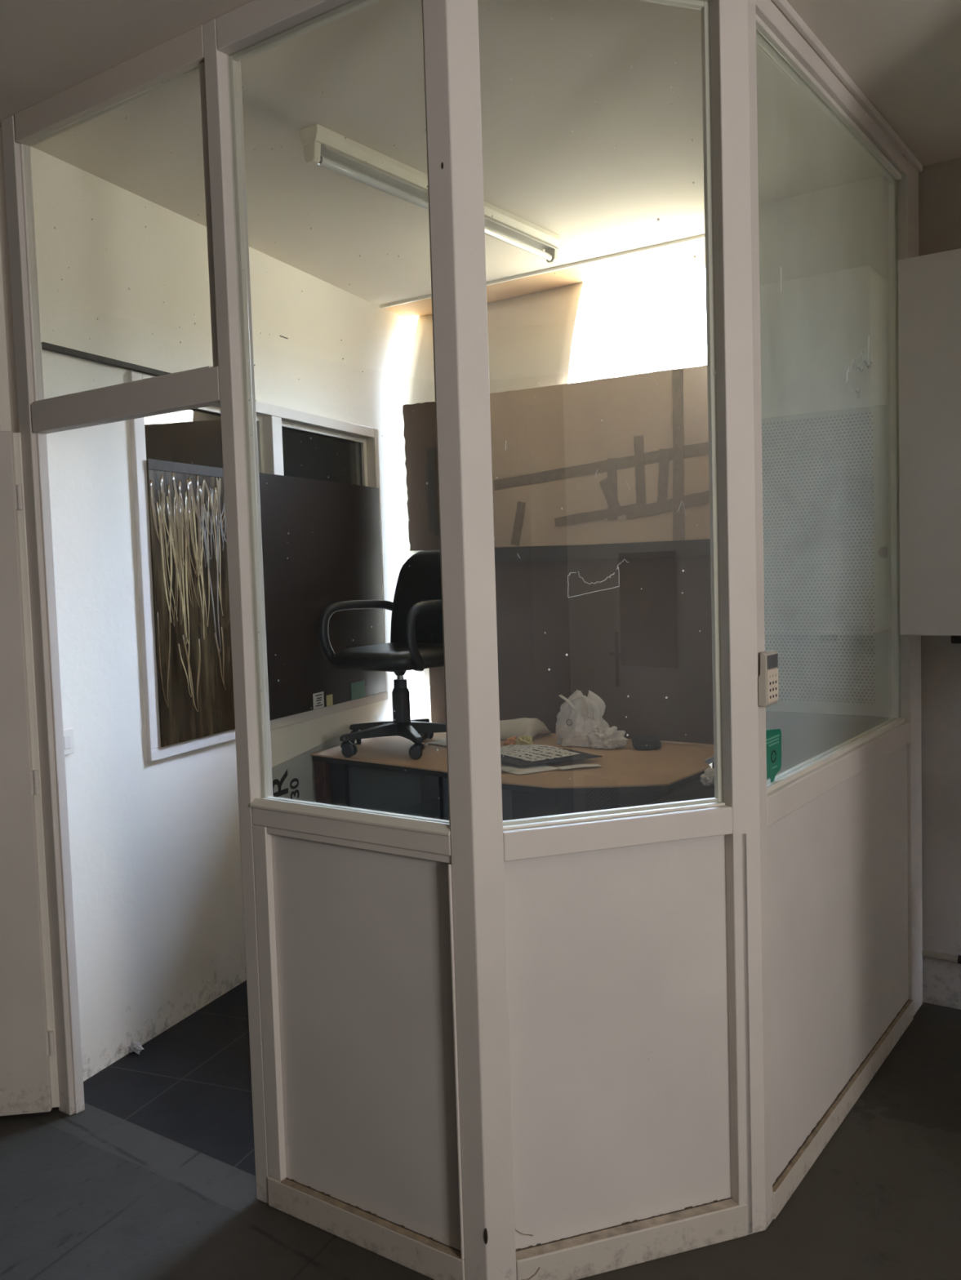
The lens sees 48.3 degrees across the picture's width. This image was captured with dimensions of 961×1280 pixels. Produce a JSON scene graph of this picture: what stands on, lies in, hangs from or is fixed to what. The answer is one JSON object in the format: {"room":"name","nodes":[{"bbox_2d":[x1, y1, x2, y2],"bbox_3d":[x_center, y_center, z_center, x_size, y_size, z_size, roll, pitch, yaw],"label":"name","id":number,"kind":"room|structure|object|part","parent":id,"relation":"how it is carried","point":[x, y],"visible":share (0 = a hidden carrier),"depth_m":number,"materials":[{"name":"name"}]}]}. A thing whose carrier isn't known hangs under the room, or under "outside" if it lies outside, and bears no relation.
{"room":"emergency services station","nodes":[
{"label":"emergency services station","id":0,"kind":"room"},
{"bbox_2d":[0,146,423,1081],"bbox_3d":[-0.865,-0.177,4.414,0.111,2.944,2.820,0,4,22],"label":"wall","id":1,"kind":"structure","parent":0,"point":[156,865],"depth_m":3.59,"materials":[{"name":"paint"}]},
{"bbox_2d":[63,727,74,755],"bbox_3d":[-1.266,0.312,3.274,0.018,0.080,0.068,0,4,22],"label":"light switch","id":2,"kind":"object","parent":1,"relation":"attached to","point":[68,741],"visible":0.65,"depth_m":3.28,"materials":[{"name":"white plastic"}]},
{"bbox_2d":[41,342,171,376],"bbox_3d":[-1.133,-0.908,3.605,0.022,0.018,0.911,0,4,22],"label":"cable trunking","id":3,"kind":"object","parent":1,"relation":"attached to","point":[46,346],"visible":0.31,"depth_m":3.41,"materials":[{"name":"grey plastic"}]},
{"bbox_2d":[14,24,204,146],"bbox_3d":[-0.952,-1.406,2.748,0.774,0.074,0.046,1,4,35],"label":"trim","id":4,"kind":"structure","parent":1,"relation":"attached to","point":[177,59],"depth_m":2.71,"materials":[{"name":"white wood"}]},
{"bbox_2d":[31,365,219,433],"bbox_3d":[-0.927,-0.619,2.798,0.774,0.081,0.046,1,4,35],"label":"trim","id":5,"kind":"structure","parent":1,"relation":"attached to","point":[198,388],"depth_m":2.75,"materials":[{"name":"white paint"}]},
{"bbox_2d":[127,371,387,761],"bbox_3d":[-0.848,-0.299,4.402,0.103,1.302,1.735,0,4,22],"label":"window","id":6,"kind":"structure","parent":1,"relation":"in","point":[270,419],"depth_m":4.01,"materials":[{"name":"white paint"}]},
{"bbox_2d":[146,458,235,746],"bbox_3d":[-0.956,-0.149,3.985,0.010,0.976,0.773,0,4,22],"label":"window blind","id":7,"kind":"object","parent":6,"relation":"attached to","point":[186,501],"visible":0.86,"depth_m":3.81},
{"bbox_2d":[258,472,386,720],"bbox_3d":[-0.658,-0.203,4.688,0.018,0.975,1.024,0,4,22],"label":"sheet","id":8,"kind":"object","parent":6,"relation":"attached to","point":[322,548],"visible":0.99,"depth_m":4.56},
{"bbox_2d":[312,691,324,709],"bbox_3d":[-0.690,0.258,4.575,0.002,0.067,0.086,0,4,22],"label":"sticker","id":9,"kind":"object","parent":8,"relation":"attached to","point":[317,698],"visible":1,"depth_m":4.58,"materials":[{"name":"white paper"}]},
{"bbox_2d":[325,693,333,706],"bbox_3d":[-0.655,0.262,4.660,0.001,0.047,0.052,0,4,22],"label":"sticker","id":10,"kind":"object","parent":8,"relation":"attached to","point":[329,698],"visible":1,"depth_m":4.66,"materials":[{"name":"yellow paper"}]},
{"bbox_2d":[351,680,364,700],"bbox_3d":[-0.558,0.229,4.895,0.001,0.077,0.127,0,4,22],"label":"sticker","id":11,"kind":"object","parent":8,"relation":"attached to","point":[357,688],"visible":1,"depth_m":4.89,"materials":[{"name":"green paper"}]},
{"bbox_2d":[379,234,704,308],"bbox_3d":[0.266,-1.597,4.657,1.830,0.012,0.015,1,4,35],"label":"trim","id":12,"kind":"structure","parent":1,"relation":"attached to","point":[699,237],"depth_m":4.55,"materials":[{"name":"beige paint"}]},
{"bbox_2d":[144,408,356,738],"bbox_3d":[-1.553,-0.141,4.978,1.588,2.844,2.290,0,4,22],"label":"wall","id":13,"kind":"structure","parent":0,"point":[192,436],"depth_m":6.06,"materials":[{"name":"paint"}]},
{"bbox_2d":[215,0,381,61],"bbox_3d":[-0.344,-1.400,2.337,0.600,0.072,0.075,1,4,35],"label":"trim","id":14,"kind":"structure","parent":0,"point":[254,22],"depth_m":2.40,"materials":[{"name":"white paint"}]},
{"bbox_2d":[271,834,460,1250],"bbox_3d":[-0.275,0.925,2.482,0.600,0.955,0.025,1,4,35],"label":"wall","id":15,"kind":"structure","parent":0,"point":[363,942],"depth_m":2.45,"materials":[{"name":"white paint"}]},
{"bbox_2d":[229,0,449,824],"bbox_3d":[-0.318,-0.482,2.392,0.600,1.767,0.038,1,4,35],"label":"window","id":16,"kind":"structure","parent":15,"relation":"in","point":[355,5],"depth_m":2.54,"materials":[{"name":"clear glass"}]},
{"bbox_2d":[249,797,450,835],"bbox_3d":[-0.307,0.397,2.425,0.600,0.019,0.017,1,4,35],"label":"trim","id":17,"kind":"structure","parent":15,"relation":"attached to","point":[331,813],"depth_m":2.41,"materials":[{"name":"beige paint"}]},
{"bbox_2d":[251,807,450,856],"bbox_3d":[-0.287,0.424,2.454,0.600,0.050,0.075,1,4,35],"label":"trim","id":18,"kind":"structure","parent":15,"relation":"on","point":[428,842],"depth_m":2.40,"materials":[{"name":"white paint"}]},
{"bbox_2d":[252,825,464,1259],"bbox_3d":[-0.290,0.890,2.460,0.600,0.880,0.024,1,4,35],"label":"trim","id":19,"kind":"structure","parent":15,"relation":"attached to","point":[262,843],"depth_m":2.60,"materials":[{"name":"white paint"}]},
{"bbox_2d":[266,1176,465,1279],"bbox_3d":[-0.275,1.365,2.490,0.600,0.078,0.024,1,4,35],"label":"baseboard","id":20,"kind":"structure","parent":15,"relation":"attached to","point":[429,1257],"depth_m":2.47,"materials":[{"name":"paint"}]},
{"bbox_2d":[0,0,960,323],"bbox_3d":[0.018,-1.412,0.838,8.200,0.120,7.450,1,4,35],"label":"ceiling","id":21,"kind":"structure","parent":0,"point":[358,76],"depth_m":3.09,"materials":[{"name":"white paint"}]},
{"bbox_2d":[299,124,428,210],"bbox_3d":[-0.372,-1.428,3.269,0.084,0.123,0.583,1,4,35],"label":"lamp","id":22,"kind":"object","parent":21,"relation":"attached to","point":[330,149],"depth_m":3.26,"materials":[{"name":"metal"}]},
{"bbox_2d":[400,281,582,685],"bbox_3d":[0.057,-0.700,5.147,0.957,1.866,0.208,1,4,35],"label":"sheet","id":23,"kind":"object","parent":21,"relation":"hanging from","point":[533,338],"visible":0.21,"depth_m":5.01,"materials":[{"name":"white paper"}]},
{"bbox_2d":[484,200,559,263],"bbox_3d":[0.127,-1.489,3.976,0.084,0.122,0.513,1,4,35],"label":"lamp","id":24,"kind":"object","parent":21,"relation":"attached to","point":[504,226],"depth_m":3.98,"materials":[{"name":"metal"}]},
{"bbox_2d":[0,980,960,1279],"bbox_3d":[0.108,1.545,1.023,8.200,0.120,7.440,1,4,35],"label":"floor","id":25,"kind":"structure","parent":0,"point":[93,1193],"depth_m":2.71,"materials":[{"name":"tile"}]},
{"bbox_2d":[0,115,84,1115],"bbox_3d":[-1.319,-0.033,3.168,0.280,2.844,0.115,1,4,35],"label":"post","id":26,"kind":"object","parent":25,"relation":"on","point":[17,224],"visible":0.66,"depth_m":3.06,"materials":[{"name":"white paint"}]},
{"bbox_2d":[127,1040,143,1054],"bbox_3d":[-1.149,1.345,3.555,0.094,0.033,0.049,1,4,35],"label":"wrapper","id":27,"kind":"object","parent":25,"relation":"on","point":[135,1046],"visible":0.91,"depth_m":3.54,"materials":[{"name":"paper"}]},
{"bbox_2d":[199,18,273,1204],"bbox_3d":[-0.578,-0.021,2.621,0.078,2.844,0.075,1,4,35],"label":"post","id":28,"kind":"object","parent":25,"relation":"on","point":[214,71],"visible":0.73,"depth_m":2.56,"materials":[{"name":"white paint"}]},
{"bbox_2d":[271,733,346,802],"bbox_3d":[-0.747,0.868,4.521,0.011,0.838,0.800,0,4,22],"label":"box","id":29,"kind":"object","parent":25,"relation":"on","point":[294,778],"visible":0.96,"depth_m":4.49,"materials":[{"name":"white cardboard"}]},
{"bbox_2d":[314,760,331,804],"bbox_3d":[-0.636,0.894,4.609,0.060,0.768,0.120,1,4,35],"label":"desk leg","id":30,"kind":"object","parent":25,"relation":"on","point":[322,769],"visible":0.2,"depth_m":4.54,"materials":[{"name":"brown wood"}]},
{"bbox_2d":[422,0,516,1279],"bbox_3d":[-0.010,-0.014,2.232,0.098,2.844,0.101,1,4,35],"label":"post","id":31,"kind":"object","parent":25,"relation":"on","point":[451,27],"visible":1,"depth_m":2.20,"materials":[{"name":"white paint"}]},
{"bbox_2d":[311,721,714,820],"bbox_3d":[0.130,0.855,4.506,1.777,0.812,1.134,1,4,35],"label":"desk","id":32,"kind":"object","parent":25,"relation":"on","point":[382,775],"depth_m":4.19,"materials":[{"name":"brown laminate"}]},
{"bbox_3d":[-0.576,0.895,4.567,0.080,0.769,0.060,1,4,35],"label":"leg","id":33,"kind":"part","parent":32,"relation":"part of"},
{"bbox_2d":[320,550,445,759],"bbox_3d":[-0.363,0.043,4.594,0.578,0.850,0.593,1,5,39],"label":"office chair","id":34,"kind":"object","parent":32,"relation":"on","point":[416,637],"visible":0.78,"depth_m":4.58,"materials":[{"name":"black leather"}]},
{"bbox_3d":[-0.521,-0.031,4.718,0.090,0.289,0.429,1,5,39],"label":"armrest","id":35,"kind":"part","parent":34,"relation":"part of","materials":[{"name":"black plastic"}]},
{"bbox_3d":[-0.471,0.387,4.508,0.263,0.053,0.059,-4,5,-36],"label":"leg","id":36,"kind":"part","parent":34,"relation":"part of","materials":[{"name":"black plastic"}]},
{"bbox_3d":[-0.467,0.374,4.707,0.264,0.053,0.061,1,5,39],"label":"leg","id":37,"kind":"part","parent":34,"relation":"part of","materials":[{"name":"black plastic"}]},
{"bbox_3d":[-0.356,0.068,4.573,0.468,0.092,0.470,1,5,39],"label":"seat","id":38,"kind":"part","parent":34,"relation":"part of","materials":[{"name":"black leather"}]},
{"bbox_3d":[-0.343,0.159,4.591,0.028,0.018,0.028,1,5,39],"label":"gas rod","id":39,"kind":"part","parent":34,"relation":"part of","materials":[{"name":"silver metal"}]},
{"bbox_3d":[-0.285,0.386,4.447,0.059,0.053,0.263,-3,4,-18],"label":"leg","id":40,"kind":"part","parent":34,"relation":"part of","materials":[{"name":"black plastic"}]},
{"bbox_3d":[-0.215,-0.173,4.739,0.470,0.445,0.112,1,5,39],"label":"backrest","id":41,"kind":"part","parent":34,"relation":"part of","materials":[{"name":"black leather"}]},
{"bbox_3d":[-0.285,0.365,4.763,0.059,0.053,0.263,-1,4,18],"label":"leg","id":42,"kind":"part","parent":34,"relation":"part of","materials":[{"name":"black plastic"}]},
{"bbox_3d":[-0.178,-0.024,4.438,0.090,0.289,0.429,1,5,39],"label":"armrest","id":43,"kind":"part","parent":34,"relation":"part of","materials":[{"name":"black plastic"}]},
{"bbox_3d":[-0.170,0.372,4.604,0.263,0.053,0.059,-2,4,0],"label":"leg","id":44,"kind":"part","parent":34,"relation":"part of","materials":[{"name":"black plastic"}]},
{"bbox_3d":[-0.366,0.837,4.418,0.433,0.649,0.018,1,4,35],"label":"modesty panel","id":45,"kind":"part","parent":32,"relation":"part of","materials":[{"name":"blue laminate"}]},
{"bbox_3d":[-0.170,0.902,4.244,0.090,0.769,0.060,1,4,35],"label":"leg","id":46,"kind":"part","parent":32,"relation":"part of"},
{"bbox_2d":[424,738,446,746],"bbox_3d":[-0.126,0.449,4.714,0.165,0.005,0.189,-5,5,-42],"label":"paper sheet","id":47,"kind":"object","parent":32,"relation":"on","point":[442,742],"visible":0.38,"depth_m":4.71,"materials":[{"name":"white paper"}]},
{"bbox_3d":[0.030,0.846,4.097,0.405,0.649,0.018,1,4,35],"label":"modesty panel","id":48,"kind":"part","parent":32,"relation":"part of","materials":[{"name":"grey laminate"}]},
{"bbox_2d":[502,736,516,745],"bbox_3d":[0.136,0.434,4.605,0.082,0.036,0.064,1,4,35],"label":"crumpled paper","id":49,"kind":"object","parent":32,"relation":"on","point":[511,740],"visible":0.62,"depth_m":4.59,"materials":[{"name":"paper"}]},
{"bbox_2d":[515,734,533,745],"bbox_3d":[0.182,0.427,4.568,0.088,0.052,0.072,1,4,35],"label":"crumpled paper","id":50,"kind":"object","parent":32,"relation":"on","point":[524,740],"visible":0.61,"depth_m":4.55,"materials":[{"name":"yellow paper"}]},
{"bbox_2d":[499,717,551,740],"bbox_3d":[0.131,0.392,4.834,0.336,0.092,0.187,0,4,26],"label":"folded cloth","id":51,"kind":"object","parent":32,"relation":"on","point":[517,727],"visible":0.6,"depth_m":4.75,"materials":[{"name":"white fabric"}]},
{"bbox_2d":[500,761,559,774],"bbox_3d":[0.102,0.480,4.126,0.228,0.006,0.390,-4,4,-29],"label":"magazine","id":52,"kind":"object","parent":32,"relation":"on","point":[543,767],"visible":0.37,"depth_m":4.02,"materials":[{"name":"white paper"}]},
{"bbox_2d":[501,766,517,771],"bbox_3d":[0.101,0.481,4.004,0.068,0.005,0.058,-5,5,-41],"label":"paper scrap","id":53,"kind":"object","parent":52,"relation":"on","point":[506,769],"visible":0.92,"depth_m":3.99,"materials":[{"name":"white paper"}]},
{"bbox_2d":[500,747,602,766],"bbox_3d":[0.173,0.454,4.209,0.502,0.020,0.343,2,5,44],"label":"folder","id":54,"kind":"object","parent":52,"relation":"on","point":[507,759],"visible":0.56,"depth_m":4.12,"materials":[{"name":"plastic"}]},
{"bbox_2d":[500,744,579,761],"bbox_3d":[0.156,0.442,4.238,0.251,0.024,0.411,-5,5,-44],"label":"paper sheet","id":55,"kind":"object","parent":54,"relation":"on","point":[531,753],"visible":0.75,"depth_m":4.20,"materials":[{"name":"white paper"}]},
{"bbox_2d":[423,538,713,744],"bbox_3d":[0.414,-0.318,4.775,1.704,1.500,0.037,1,4,35],"label":"panel","id":56,"kind":"object","parent":32,"relation":"on","point":[619,642],"visible":0.32,"depth_m":4.70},
{"bbox_2d":[402,401,439,551],"bbox_3d":[-0.207,-0.789,5.162,0.396,0.719,0.013,1,4,35],"label":"cardboard sheet","id":57,"kind":"object","parent":56,"relation":"on","point":[420,419],"visible":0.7,"depth_m":5.21,"materials":[{"name":"brown cardboard"}]},
{"bbox_2d":[489,364,710,546],"bbox_3d":[0.523,-0.769,4.646,1.386,0.728,0.017,1,4,35],"label":"cardboard sheet","id":58,"kind":"object","parent":56,"relation":"on","point":[557,439],"visible":0.84,"depth_m":4.64,"materials":[{"name":"brown cardboard"}]},
{"bbox_3d":[0.372,0.474,4.033,0.165,0.007,0.050,-3,4,-17],"label":"paper strip","id":59,"kind":"part","parent":32,"relation":"part of","materials":[{"name":"white paper"}]},
{"bbox_2d":[555,689,628,749],"bbox_3d":[0.465,0.329,4.539,0.377,0.231,0.192,1,4,35],"label":"plastic bag","id":60,"kind":"object","parent":32,"relation":"on","point":[580,720],"visible":1,"depth_m":4.51,"materials":[{"name":"white plastic"}]},
{"bbox_3d":[0.396,0.297,4.515,0.178,0.129,0.044,1,4,35],"label":"handle","id":61,"kind":"part","parent":60,"relation":"part of","materials":[{"name":"white plastic"}]},
{"bbox_2d":[631,733,661,750],"bbox_3d":[0.685,0.417,4.423,0.125,0.060,0.115,1,4,35],"label":"cloth","id":62,"kind":"object","parent":32,"relation":"on","point":[649,741],"visible":1,"depth_m":4.38,"materials":[{"name":"black fabric"}]},
{"bbox_3d":[0.787,0.890,3.963,0.073,0.769,0.415,0,4,25],"label":"panel","id":63,"kind":"part","parent":32,"relation":"part of","materials":[{"name":"black"}]},
{"bbox_3d":[0.858,0.434,4.478,0.300,0.010,0.020,1,4,35],"label":"wood strip","id":64,"kind":"part","parent":32,"relation":"part of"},
{"bbox_2d":[645,773,780,804],"bbox_3d":[0.973,0.896,3.605,0.615,0.752,0.791,1,4,35],"label":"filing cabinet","id":65,"kind":"object","parent":25,"relation":"on","point":[697,790],"visible":0.02,"depth_m":3.65,"materials":[{"name":"grey metal"}]},
{"bbox_2d":[700,767,714,786],"bbox_3d":[0.822,0.481,3.790,0.080,0.060,0.131,1,4,35],"label":"crumpled paper","id":66,"kind":"object","parent":65,"relation":"on","point":[707,779],"visible":0.58,"depth_m":3.76,"materials":[{"name":"white paper"}]},
{"bbox_2d":[708,0,773,1234],"bbox_3d":[0.591,-0.046,2.440,0.109,2.844,0.086,-3,4,-18],"label":"post","id":67,"kind":"object","parent":25,"relation":"on","point":[731,23],"visible":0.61,"depth_m":2.39,"materials":[{"name":"white paint"}]},
{"bbox_2d":[757,649,778,706],"bbox_3d":[0.653,0.087,2.433,0.024,0.123,0.072,1,4,35],"label":"keypad","id":68,"kind":"object","parent":67,"relation":"attached to","point":[767,680],"visible":1,"depth_m":2.41,"materials":[{"name":"beige plastic"}]},
{"bbox_3d":[0.662,0.103,2.428,0.002,0.072,0.066,1,4,35],"label":"key plate","id":69,"kind":"part","parent":68,"relation":"part of","materials":[{"name":"white plastic"}]},
{"bbox_2d":[884,154,922,1015],"bbox_3d":[1.425,-0.147,3.606,0.070,2.844,0.151,1,4,35],"label":"post","id":70,"kind":"object","parent":25,"relation":"on","point":[907,245],"visible":0.26,"depth_m":3.56,"materials":[{"name":"white paint"}]},
{"bbox_2d":[422,688,711,768],"bbox_3d":[0.391,0.730,5.253,2.270,0.950,0.125,1,4,35],"label":"wall","id":71,"kind":"structure","parent":0,"point":[426,692],"depth_m":5.62,"materials":[{"name":"paint"}]},
{"bbox_2d":[503,835,731,1248],"bbox_3d":[0.319,0.918,2.401,0.567,0.943,0.021,-3,4,-18],"label":"wall","id":72,"kind":"structure","parent":0,"point":[617,957],"depth_m":2.38,"materials":[{"name":"white paint"}]},
{"bbox_2d":[483,0,724,830],"bbox_3d":[0.267,-0.495,2.303,0.547,1.767,0.038,-3,4,-18],"label":"window","id":73,"kind":"structure","parent":72,"relation":"in","point":[703,6],"depth_m":2.38,"materials":[{"name":"clear glass"}]},
{"bbox_2d":[502,804,732,861],"bbox_3d":[0.296,0.417,2.360,0.547,0.062,0.075,-3,4,-18],"label":"trim","id":74,"kind":"structure","parent":72,"relation":"on","point":[523,843],"depth_m":2.32,"materials":[{"name":"white paint"}]},
{"bbox_2d":[515,1197,746,1279],"bbox_3d":[0.341,1.322,2.400,0.567,0.136,0.043,-3,4,-18],"label":"baseboard","id":75,"kind":"structure","parent":72,"relation":"attached to","point":[588,1254],"depth_m":2.39,"materials":[{"name":"paint"}]},
{"bbox_2d":[741,833,752,1235],"bbox_3d":[0.604,0.905,2.468,0.016,0.943,0.034,-3,4,-18],"label":"trim","id":76,"kind":"structure","parent":72,"relation":"attached to","point":[744,881],"depth_m":2.45,"materials":[{"name":"white paint"}]},
{"bbox_2d":[758,176,886,716],"bbox_3d":[1.412,-0.230,4.122,0.680,2.944,0.660,1,4,35],"label":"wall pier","id":77,"kind":"object","parent":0,"point":[822,253],"visible":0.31,"depth_m":3.78,"materials":[{"name":"white paint"}]},
{"bbox_2d":[761,404,888,773],"bbox_3d":[1.216,0.227,3.877,0.651,2.073,0.027,1,4,35],"label":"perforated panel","id":78,"kind":"object","parent":77,"relation":"attached to","point":[824,473],"visible":0.36,"depth_m":3.82,"materials":[{"name":"grey metal"}]},
{"bbox_3d":[1.237,0.764,3.917,0.651,0.996,0.013,1,4,35],"label":"panel","id":79,"kind":"part","parent":78,"relation":"part of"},
{"bbox_2d":[767,744,908,1184],"bbox_3d":[1.040,0.855,3.059,0.023,0.940,1.325,1,4,35],"label":"wall","id":80,"kind":"structure","parent":0,"point":[837,863],"depth_m":2.93,"materials":[{"name":"white paint"}]},
{"bbox_2d":[755,13,904,793],"bbox_3d":[0.988,-0.564,2.974,0.038,1.765,1.325,1,4,35],"label":"window","id":81,"kind":"structure","parent":80,"relation":"in","point":[769,42],"depth_m":3.20,"materials":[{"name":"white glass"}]},
{"bbox_2d":[765,728,781,782],"bbox_3d":[0.705,0.280,2.582,0.002,0.142,0.115,1,4,35],"label":"window sticker","id":82,"kind":"object","parent":81,"relation":"attached to","point":[773,737],"visible":0.98,"depth_m":2.58,"materials":[{"name":"green plastic"}]},
{"bbox_2d":[765,737,778,744],"bbox_3d":[0.701,0.243,2.575,0.001,0.004,0.085,1,4,35],"label":"print","id":83,"kind":"object","parent":82,"relation":"on","point":[768,740],"depth_m":2.57},
{"bbox_2d":[765,733,779,741],"bbox_3d":[0.702,0.234,2.576,0.001,0.004,0.090,1,4,35],"label":"print","id":84,"kind":"object","parent":82,"relation":"on","point":[769,737],"depth_m":2.58},
{"bbox_2d":[766,721,910,826],"bbox_3d":[1.015,0.351,3.034,0.070,0.070,1.325,1,4,35],"label":"trim","id":85,"kind":"structure","parent":80,"relation":"on","point":[785,799],"depth_m":2.87,"materials":[{"name":"white paint"}]},
{"bbox_2d":[772,999,913,1219],"bbox_3d":[1.069,1.289,3.076,0.016,0.070,1.325,1,4,35],"label":"baseboard","id":86,"kind":"structure","parent":80,"relation":"attached to","point":[784,1185],"depth_m":2.93,"materials":[{"name":"paint"}]},
{"bbox_2d":[918,157,960,1009],"bbox_3d":[3.242,-0.204,2.831,3.800,2.944,0.660,1,4,35],"label":"wall","id":87,"kind":"structure","parent":0,"point":[939,184],"depth_m":3.66,"materials":[{"name":"paint"}]},
{"bbox_2d":[755,0,922,179],"bbox_3d":[0.990,-1.483,2.951,0.084,0.070,1.520,1,4,35],"label":"trim","id":88,"kind":"structure","parent":87,"relation":"attached to","point":[766,10],"depth_m":2.80,"materials":[{"name":"white paint"}]},
{"bbox_2d":[897,248,960,643],"bbox_3d":[1.764,-0.586,3.228,0.886,1.188,0.339,1,4,35],"label":"upper cabinet","id":89,"kind":"object","parent":87,"relation":"attached to","point":[929,286],"visible":1,"depth_m":3.29,"materials":[{"name":"wood"}]},
{"bbox_2d":[921,950,960,964],"bbox_3d":[2.022,1.092,3.376,1.193,0.031,0.038,1,4,35],"label":"pipe","id":90,"kind":"object","parent":87,"relation":"attached to","point":[955,958],"visible":1,"depth_m":3.67,"materials":[{"name":"paint"}]},
{"bbox_3d":[-3.416,0.121,1.778,1.538,2.844,4.815,1,4,35],"label":"wall","id":91,"kind":"structure","parent":0,"visible":0},
{"bbox_2d":[0,431,59,1115],"bbox_3d":[-1.649,0.409,3.054,0.760,1.973,0.047,-2,4,-7],"label":"door","id":92,"kind":"structure","parent":91,"relation":"in","point":[28,1074],"depth_m":3.09,"materials":[{"name":"paint"}]}
]}

